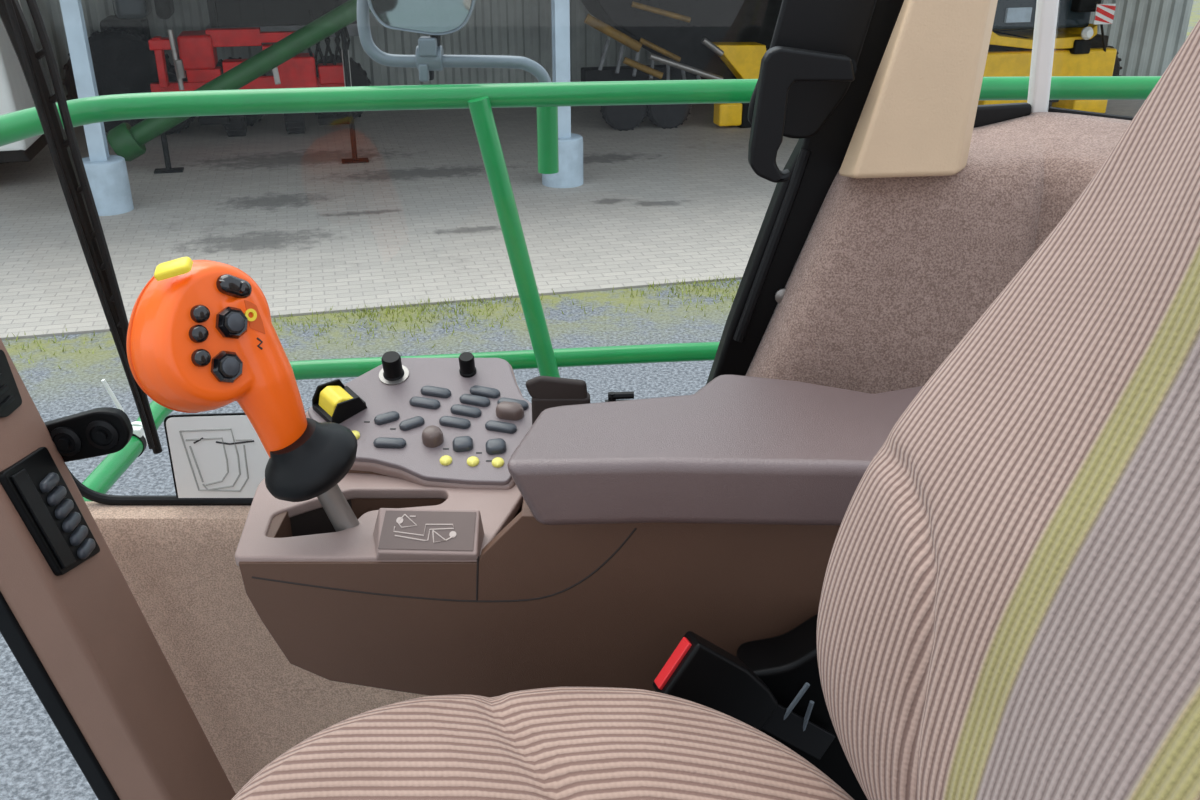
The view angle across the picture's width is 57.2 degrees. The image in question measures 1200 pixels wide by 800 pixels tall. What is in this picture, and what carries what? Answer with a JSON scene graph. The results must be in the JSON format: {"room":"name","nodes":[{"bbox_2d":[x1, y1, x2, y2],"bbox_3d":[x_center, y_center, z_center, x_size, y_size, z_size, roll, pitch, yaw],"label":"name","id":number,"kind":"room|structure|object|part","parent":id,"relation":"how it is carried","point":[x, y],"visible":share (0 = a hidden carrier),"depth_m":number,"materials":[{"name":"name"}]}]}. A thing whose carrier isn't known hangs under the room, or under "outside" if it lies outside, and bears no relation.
{"room":"control cabin","nodes":[
{"label":"control cabin","id":0,"kind":"room"},
{"bbox_2d":[0,338,235,799],"bbox_3d":[-0.664,-0.044,1.065,0.573,1.800,0.115,0,24,0],"label":"pillar","id":1,"kind":"structure","parent":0,"point":[85,625],"depth_m":1.18,"materials":[{"name":"plastic"}]},
{"bbox_2d":[0,350,21,417],"bbox_3d":[-0.600,-0.012,1.066,0.027,0.075,0.106,0,24,0],"label":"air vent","id":2,"kind":"object","parent":1,"relation":"attached to","point":[10,398],"visible":1,"depth_m":1.10,"materials":[{"name":"black plastic"}]},
{"bbox_2d":[0,447,99,575],"bbox_3d":[-0.560,0.118,1.127,0.047,0.139,0.082,0,24,0],"label":"switch panel","id":3,"kind":"object","parent":1,"relation":"attached to","point":[35,486],"visible":1,"depth_m":1.12,"materials":[{"name":"black plastic"}]},
{"bbox_3d":[-0.558,0.121,1.104,0.032,0.114,0.026,0,24,0],"label":"plate","id":4,"kind":"part","parent":3,"relation":"part of","materials":[{"name":"black plastic"}]},
{"bbox_2d":[40,472,58,492],"bbox_3d":[-0.563,0.085,1.126,0.011,0.013,0.030,0,24,0],"label":"switch","id":5,"kind":"object","parent":3,"relation":"attached to","point":[49,481],"depth_m":1.12,"materials":[{"name":"plastic"}]},
{"bbox_2d":[47,485,66,505],"bbox_3d":[-0.559,0.099,1.133,0.011,0.013,0.030,0,24,0],"label":"switch","id":6,"kind":"object","parent":3,"relation":"attached to","point":[56,494],"depth_m":1.13,"materials":[{"name":"plastic"}]},
{"bbox_2d":[55,499,73,519],"bbox_3d":[-0.555,0.113,1.140,0.011,0.013,0.030,0,24,0],"label":"switch","id":7,"kind":"object","parent":3,"relation":"attached to","point":[64,508],"depth_m":1.14,"materials":[{"name":"plastic"}]},
{"bbox_2d":[62,512,80,532],"bbox_3d":[-0.551,0.128,1.147,0.011,0.013,0.030,0,24,0],"label":"switch","id":8,"kind":"object","parent":3,"relation":"attached to","point":[71,521],"depth_m":1.14,"materials":[{"name":"plastic"}]},
{"bbox_2d":[70,525,87,545],"bbox_3d":[-0.547,0.142,1.155,0.011,0.013,0.030,0,24,0],"label":"switch","id":9,"kind":"object","parent":3,"relation":"attached to","point":[78,533],"depth_m":1.15,"materials":[{"name":"plastic"}]},
{"bbox_2d":[77,538,95,558],"bbox_3d":[-0.543,0.157,1.162,0.011,0.013,0.030,0,24,0],"label":"switch","id":10,"kind":"object","parent":3,"relation":"attached to","point":[86,547],"depth_m":1.16,"materials":[{"name":"plastic"}]},
{"bbox_2d":[0,591,119,799],"bbox_3d":[-0.678,-0.026,1.025,0.484,1.800,0.032,0,24,0],"label":"trim","id":11,"kind":"structure","parent":1,"relation":"attached to","point":[11,631],"depth_m":1.17,"materials":[{"name":"black rubber"}]},
{"bbox_2d":[44,407,132,461],"bbox_3d":[-0.550,0.041,1.167,0.105,0.066,0.022,0,24,0],"label":"bracket","id":12,"kind":"object","parent":1,"relation":"attached to","point":[101,431],"visible":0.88,"depth_m":1.16,"materials":[{"name":"black plastic"}]},
{"bbox_2d":[85,501,428,793],"bbox_3d":[-0.173,0.421,1.464,0.946,0.624,0.058,0,24,0],"label":"wall","id":13,"kind":"structure","parent":0,"point":[251,705],"depth_m":1.39,"materials":[{"name":"carpet"}]},
{"bbox_2d":[66,107,1133,505],"bbox_3d":[-0.088,-0.383,1.023,1.914,1.268,0.351,0,24,0],"label":"window frame","id":14,"kind":"structure","parent":13,"relation":"in","point":[121,500],"depth_m":1.35,"materials":[{"name":"black metal"}]},
{"bbox_2d":[164,413,268,497],"bbox_3d":[-0.438,0.079,1.330,0.163,0.143,0.004,0,24,0],"label":"instruction sticker","id":15,"kind":"object","parent":14,"relation":"attached to","point":[215,455],"visible":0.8,"depth_m":1.32,"materials":[{"name":"white paper"}]},
{"bbox_2d":[0,0,1160,500],"bbox_3d":[0.419,0.047,1.769,2.562,1.423,0.816,0,24,0],"label":"railing","id":16,"kind":"object","parent":14,"relation":"attached to","point":[68,162],"depth_m":1.77,"materials":[{"name":"green metal"}]},
{"bbox_2d":[101,379,147,456],"bbox_3d":[-0.737,0.022,1.721,0.046,0.135,0.048,0,24,0],"label":"cable tie","id":17,"kind":"object","parent":16,"relation":"attached to","point":[138,431],"visible":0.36,"depth_m":1.71,"materials":[{"name":"white plastic"}]},
{"bbox_3d":[-0.201,-0.031,1.947,1.523,0.035,0.526,-14,28,-28],"label":"rail","id":18,"kind":"part","parent":16,"relation":"part of","materials":[{"name":"green paint"}]},
{"bbox_2d":[357,0,550,82],"bbox_3d":[-0.245,-0.665,1.828,0.329,0.332,0.084,0,24,0],"label":"mirror","id":19,"kind":"object","parent":16,"relation":"attached to","point":[434,18],"visible":0.97,"depth_m":1.84,"materials":[{"name":"grey paint"}]},
{"bbox_2d":[371,0,471,32],"bbox_3d":[-0.289,-0.703,1.788,0.178,0.205,0.034,0,24,0],"label":"mirror glass","id":20,"kind":"object","parent":19,"relation":"attached to","point":[416,16],"depth_m":1.83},
{"bbox_2d":[537,107,558,173],"bbox_3d":[-0.092,-0.464,1.936,0.037,0.125,0.037,0,24,0],"label":"post","id":21,"kind":"object","parent":16,"relation":"attached to","point":[547,117],"depth_m":1.92,"materials":[{"name":"green metal"}]},
{"bbox_3d":[0.419,0.141,1.812,2.562,1.215,0.816,0,24,0],"label":"guard rail","id":22,"kind":"part","parent":16,"relation":"part of","materials":[{"name":"green metal"}]},
{"bbox_3d":[0.373,-0.481,1.762,2.642,0.039,0.454,-6,25,-13],"label":"rail","id":23,"kind":"part","parent":16,"relation":"part of","materials":[{"name":"green metal"}]},
{"bbox_2d":[20,0,1193,116],"bbox_3d":[-2.926,-6.764,17.840,29.977,3.980,0.045,-6,25,-13],"label":"wall","id":24,"kind":"structure","parent":0,"point":[1147,35],"depth_m":18.52,"materials":[{"name":"grey metal"}]},
{"bbox_2d":[745,112,1130,393],"bbox_3d":[0.429,0.196,1.276,0.987,0.992,0.360,10,26,21],"label":"panel","id":25,"kind":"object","parent":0,"point":[889,276],"depth_m":1.14,"materials":[{"name":"fabric"}]},
{"bbox_2d":[733,148,810,341],"bbox_3d":[0.184,-0.163,1.185,0.071,0.214,0.012,0,24,0],"label":"trim","id":26,"kind":"structure","parent":25,"relation":"attached to","point":[795,182],"depth_m":1.18,"materials":[{"name":"black rubber"}]},
{"bbox_2d":[775,288,785,303],"bbox_3d":[0.201,-0.113,1.205,0.018,0.018,0.005,0,24,0],"label":"screw","id":27,"kind":"object","parent":25,"relation":"attached to","point":[779,294],"visible":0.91,"depth_m":1.20,"materials":[{"name":"metal"}]},
{"bbox_2d":[706,0,903,383],"bbox_3d":[0.218,-0.208,1.188,0.222,0.569,0.035,0,24,0],"label":"window frame","id":28,"kind":"structure","parent":25,"relation":"attached to","point":[828,147],"depth_m":1.17,"materials":[{"name":"black plastic"}]},
{"bbox_2d":[748,0,876,182],"bbox_3d":[0.215,-0.337,1.068,0.136,0.237,0.074,0,24,0],"label":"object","id":29,"kind":"object","parent":28,"relation":"attached to","point":[809,65],"depth_m":1.08,"materials":[{"name":"black plastic"}]},
{"bbox_2d":[839,0,997,178],"bbox_3d":[0.314,-0.319,1.052,0.139,0.224,0.070,0,24,0],"label":"pillar cover","id":30,"kind":"structure","parent":25,"relation":"attached to","point":[917,118],"depth_m":1.03,"materials":[{"name":"beige plastic"}]},
{"bbox_2d":[974,102,1031,127],"bbox_3d":[0.441,-0.316,1.233,0.078,0.034,0.016,0,24,0],"label":"trim","id":31,"kind":"structure","parent":25,"relation":"attached to","point":[988,114],"depth_m":1.22,"materials":[{"name":"black plastic"}]},
{"bbox_2d":[1027,0,1058,112],"bbox_3d":[0.488,-0.415,1.200,0.041,0.258,0.029,0,24,0],"label":"trim","id":32,"kind":"structure","parent":25,"relation":"attached to","point":[1046,14],"depth_m":1.21,"materials":[{"name":"white metal"}]},
{"bbox_3d":[0.300,1.078,0.819,1.300,0.040,1.750,0,24,0],"label":"floor","id":33,"kind":"structure","parent":0,"visible":0},
{"bbox_2d":[231,19,1199,799],"bbox_3d":[0.105,0.338,0.659,0.819,1.440,0.728,0,24,0],"label":"seat","id":34,"kind":"object","parent":33,"relation":"on","point":[1009,609],"visible":0.99,"depth_m":0.60,"materials":[{"name":"fabric"}]},
{"bbox_2d":[235,351,839,697],"bbox_3d":[0.027,0.126,1.148,0.746,0.301,0.314,0,24,0],"label":"control console","id":35,"kind":"object","parent":34,"relation":"attached to","point":[446,582],"visible":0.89,"depth_m":1.02,"materials":[{"name":"plastic"}]},
{"bbox_2d":[126,257,358,531],"bbox_3d":[-0.313,0.005,0.978,0.185,0.288,0.129,0,24,0],"label":"joystick","id":36,"kind":"object","parent":35,"relation":"in","point":[202,336],"visible":1,"depth_m":0.93,"materials":[{"name":"plastic"}]},
{"bbox_2d":[154,257,192,280],"bbox_3d":[-0.348,-0.107,0.898,0.032,0.017,0.016,0,24,0],"label":"switch","id":37,"kind":"object","parent":36,"relation":"attached to","point":[180,269],"depth_m":0.89,"materials":[{"name":"yellow plastic"}]},
{"bbox_2d":[319,386,352,416],"bbox_3d":[-0.277,0.000,1.165,0.032,0.028,0.034,-22,33,-40],"label":"rocker switch","id":38,"kind":"object","parent":35,"relation":"attached to","point":[334,401],"depth_m":1.16,"materials":[{"name":"yellow plastic"}]},
{"bbox_2d":[235,473,522,565],"bbox_3d":[-0.211,0.106,1.082,0.269,0.012,0.199,0,24,0],"label":"tray","id":39,"kind":"object","parent":35,"relation":"on","point":[264,540],"depth_m":1.05,"materials":[{"name":"plastic"}]},
{"bbox_3d":[-0.227,-0.037,1.202,0.023,0.033,0.029,0,24,0],"label":"rotary knob","id":40,"kind":"part","parent":35,"relation":"part of","materials":[{"name":"black plastic"}]},
{"bbox_3d":[-0.188,0.021,1.169,0.247,0.073,0.178,0,24,0],"label":"keypad panel","id":41,"kind":"part","parent":35,"relation":"part of","materials":[{"name":"plastic"}]},
{"bbox_3d":[-0.155,0.117,0.991,0.085,0.024,0.031,0,24,0],"label":"symbol plate","id":42,"kind":"part","parent":35,"relation":"part of","materials":[{"name":"grey plastic"}]},
{"bbox_3d":[-0.188,0.054,1.184,0.248,0.123,0.178,0,24,0],"label":"panel","id":43,"kind":"part","parent":35,"relation":"part of","materials":[{"name":"plastic"}]},
{"bbox_3d":[-0.146,-0.039,1.207,0.019,0.028,0.024,0,24,0],"label":"rotary knob","id":44,"kind":"part","parent":35,"relation":"part of","materials":[{"name":"black plastic"}]},
{"bbox_2d":[507,375,922,525],"bbox_3d":[0.146,0.042,0.996,0.446,0.062,0.205,0,24,0],"label":"armrest","id":45,"kind":"object","parent":35,"relation":"on","point":[738,449],"visible":0.66,"depth_m":0.92,"materials":[{"name":"plastic"}]},
{"bbox_2d":[231,687,853,799],"bbox_3d":[-0.028,0.434,0.636,0.555,0.226,0.600,0,24,0],"label":"seat cushion","id":46,"kind":"object","parent":34,"relation":"on","point":[551,743],"depth_m":0.78,"materials":[{"name":"fabric"}]},
{"bbox_2d":[653,631,834,759],"bbox_3d":[0.127,0.258,0.946,0.164,0.138,0.040,-3,25,-8],"label":"seat belt buckle","id":47,"kind":"object","parent":34,"relation":"attached to","point":[699,671],"visible":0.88,"depth_m":0.92,"materials":[{"name":"black plastic"}]},
{"bbox_3d":[0.334,0.081,0.476,0.360,0.820,0.606,0,24,0],"label":"backrest","id":48,"kind":"part","parent":34,"relation":"part of","materials":[{"name":"fabric"}]},
{"label":"outside","id":49,"kind":"structure","parent":0,"visible":0},
{"bbox_2d":[0,0,1199,799],"bbox_3d":[0.000,-0.184,8.152,80.000,0.001,75.000,0,24,0],"label":"ground","id":50,"kind":"structure","parent":49,"point":[36,763],"depth_m":8.49,"materials":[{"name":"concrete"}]},
{"bbox_2d":[5,274,741,376],"bbox_3d":[-0.846,-0.660,9.111,14.238,0.075,1.369,-6,25,-13],"label":"grass","id":51,"kind":"structure","parent":50,"relation":"on","point":[732,279],"depth_m":9.35,"materials":[{"name":"green plant"}]},
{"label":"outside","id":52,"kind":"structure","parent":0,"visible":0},
{"bbox_2d":[0,100,1144,339],"bbox_3d":[-1.191,-3.852,16.214,60.000,0.020,14.000,-6,25,-13],"label":"pavement","id":53,"kind":"structure","parent":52,"point":[419,220],"depth_m":12.25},
{"bbox_2d":[0,0,46,163],"bbox_3d":[-9.103,-3.670,13.225,4.221,2.142,1.844,-6,25,-13],"label":"van","id":54,"kind":"object","parent":53,"relation":"on","point":[15,95],"visible":0.49,"depth_m":13.12,"materials":[{"name":"white metal"}]},
{"bbox_2d":[59,0,133,215],"bbox_3d":[-5.538,-3.738,11.701,0.510,3.500,0.510,0,24,0],"label":"post","id":55,"kind":"object","parent":53,"relation":"on","point":[107,175],"visible":0.77,"depth_m":12.01,"materials":[{"name":"metal"}]},
{"bbox_2d":[63,0,195,135],"bbox_3d":[-6.988,-5.449,16.266,1.802,2.899,1.260,-6,25,-13],"label":"implement","id":56,"kind":"object","parent":53,"relation":"on","point":[123,61],"visible":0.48,"depth_m":15.94,"materials":[{"name":"metal"}]},
{"bbox_2d":[154,0,174,19],"bbox_3d":[-6.532,-6.010,16.457,0.218,0.558,0.700,-6,25,-13],"label":"hood","id":57,"kind":"object","parent":56,"relation":"attached to","point":[164,9],"depth_m":16.23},
{"bbox_2d":[107,0,370,173],"bbox_3d":[-4.174,-4.250,14.007,4.204,2.537,0.440,-6,25,-13],"label":"unloading auger","id":58,"kind":"object","parent":53,"relation":"on","point":[127,141],"visible":0.93,"depth_m":13.87,"materials":[{"name":"green metal"}]},
{"bbox_2d":[148,9,351,136],"bbox_3d":[-5.003,-4.652,15.791,2.795,1.814,1.588,-7,25,-15],"label":"implement","id":59,"kind":"object","parent":53,"relation":"on","point":[197,50],"visible":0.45,"depth_m":15.43,"materials":[{"name":"metal"}]},
{"bbox_3d":[-5.571,-4.587,15.502,0.454,0.178,0.300,-6,25,-13],"label":"panel","id":60,"kind":"part","parent":59,"relation":"part of","materials":[{"name":"red metal"}]},
{"bbox_3d":[-5.074,-4.659,15.609,0.499,0.317,0.300,-6,25,-13],"label":"panel","id":61,"kind":"part","parent":59,"relation":"part of","materials":[{"name":"red metal"}]},
{"bbox_3d":[-4.698,-4.873,15.617,0.151,0.330,0.300,-6,25,-13],"label":"panel","id":62,"kind":"part","parent":59,"relation":"part of","materials":[{"name":"red metal"}]},
{"bbox_2d":[542,0,582,187],"bbox_3d":[-0.460,-4.275,12.885,0.510,3.500,0.510,0,24,0],"label":"post","id":63,"kind":"object","parent":53,"relation":"on","point":[570,145],"visible":0.62,"depth_m":13.18,"materials":[{"name":"metal"}]},
{"bbox_2d":[581,0,781,130],"bbox_3d":[1.747,-5.701,17.056,4.398,2.694,1.995,-6,25,-13],"label":"implement","id":64,"kind":"object","parent":53,"relation":"on","point":[694,39],"visible":0.58,"depth_m":16.58,"materials":[{"name":"metal"}]},
{"bbox_3d":[0.193,-5.349,16.039,0.863,0.551,0.140,-3,25,-7],"label":"arm","id":65,"kind":"part","parent":64,"relation":"part of"},
{"bbox_3d":[0.640,-4.935,16.353,0.610,0.328,0.100,-2,24,-4],"label":"arm","id":66,"kind":"part","parent":64,"relation":"part of"},
{"bbox_3d":[0.891,-5.188,16.308,0.639,0.363,0.080,-2,24,-4],"label":"arm","id":67,"kind":"part","parent":64,"relation":"part of"},
{"bbox_3d":[0.895,-5.674,16.089,0.888,0.309,0.080,-3,25,-7],"label":"arm","id":68,"kind":"part","parent":64,"relation":"part of"},
{"bbox_3d":[1.275,-4.898,16.236,1.143,0.458,0.090,-5,25,-11],"label":"steel rod","id":69,"kind":"part","parent":64,"relation":"part of","materials":[{"name":"grey metal"}]},
{"bbox_3d":[1.661,-5.208,16.232,0.356,0.281,0.090,-6,25,-13],"label":"steel rod","id":70,"kind":"part","parent":64,"relation":"part of","materials":[{"name":"silver metal"}]},
{"bbox_2d":[978,0,1121,112],"bbox_3d":[7.189,-6.081,17.920,3.490,2.666,1.865,-6,25,-13],"label":"machine","id":71,"kind":"object","parent":53,"relation":"on","point":[1079,50],"visible":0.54,"depth_m":17.37,"materials":[{"name":"yellow metal"}]},
{"bbox_3d":[6.803,-5.576,18.191,2.763,0.553,1.600,-6,25,-13],"label":"panel","id":72,"kind":"part","parent":71,"relation":"part of","materials":[{"name":"yellow metal"}]},
{"bbox_2d":[1081,27,1092,39],"bbox_3d":[7.654,-5.750,17.251,0.198,0.198,0.100,-6,25,-13],"label":"work lamp","id":73,"kind":"object","parent":71,"relation":"on","point":[1087,32],"depth_m":17.22,"materials":[{"name":"white plastic"}]},
{"bbox_3d":[7.843,-6.000,17.100,0.336,0.302,0.020,-6,25,-13],"label":"warning plate","id":74,"kind":"part","parent":71,"relation":"part of","materials":[{"name":"white plastic"}]}
]}

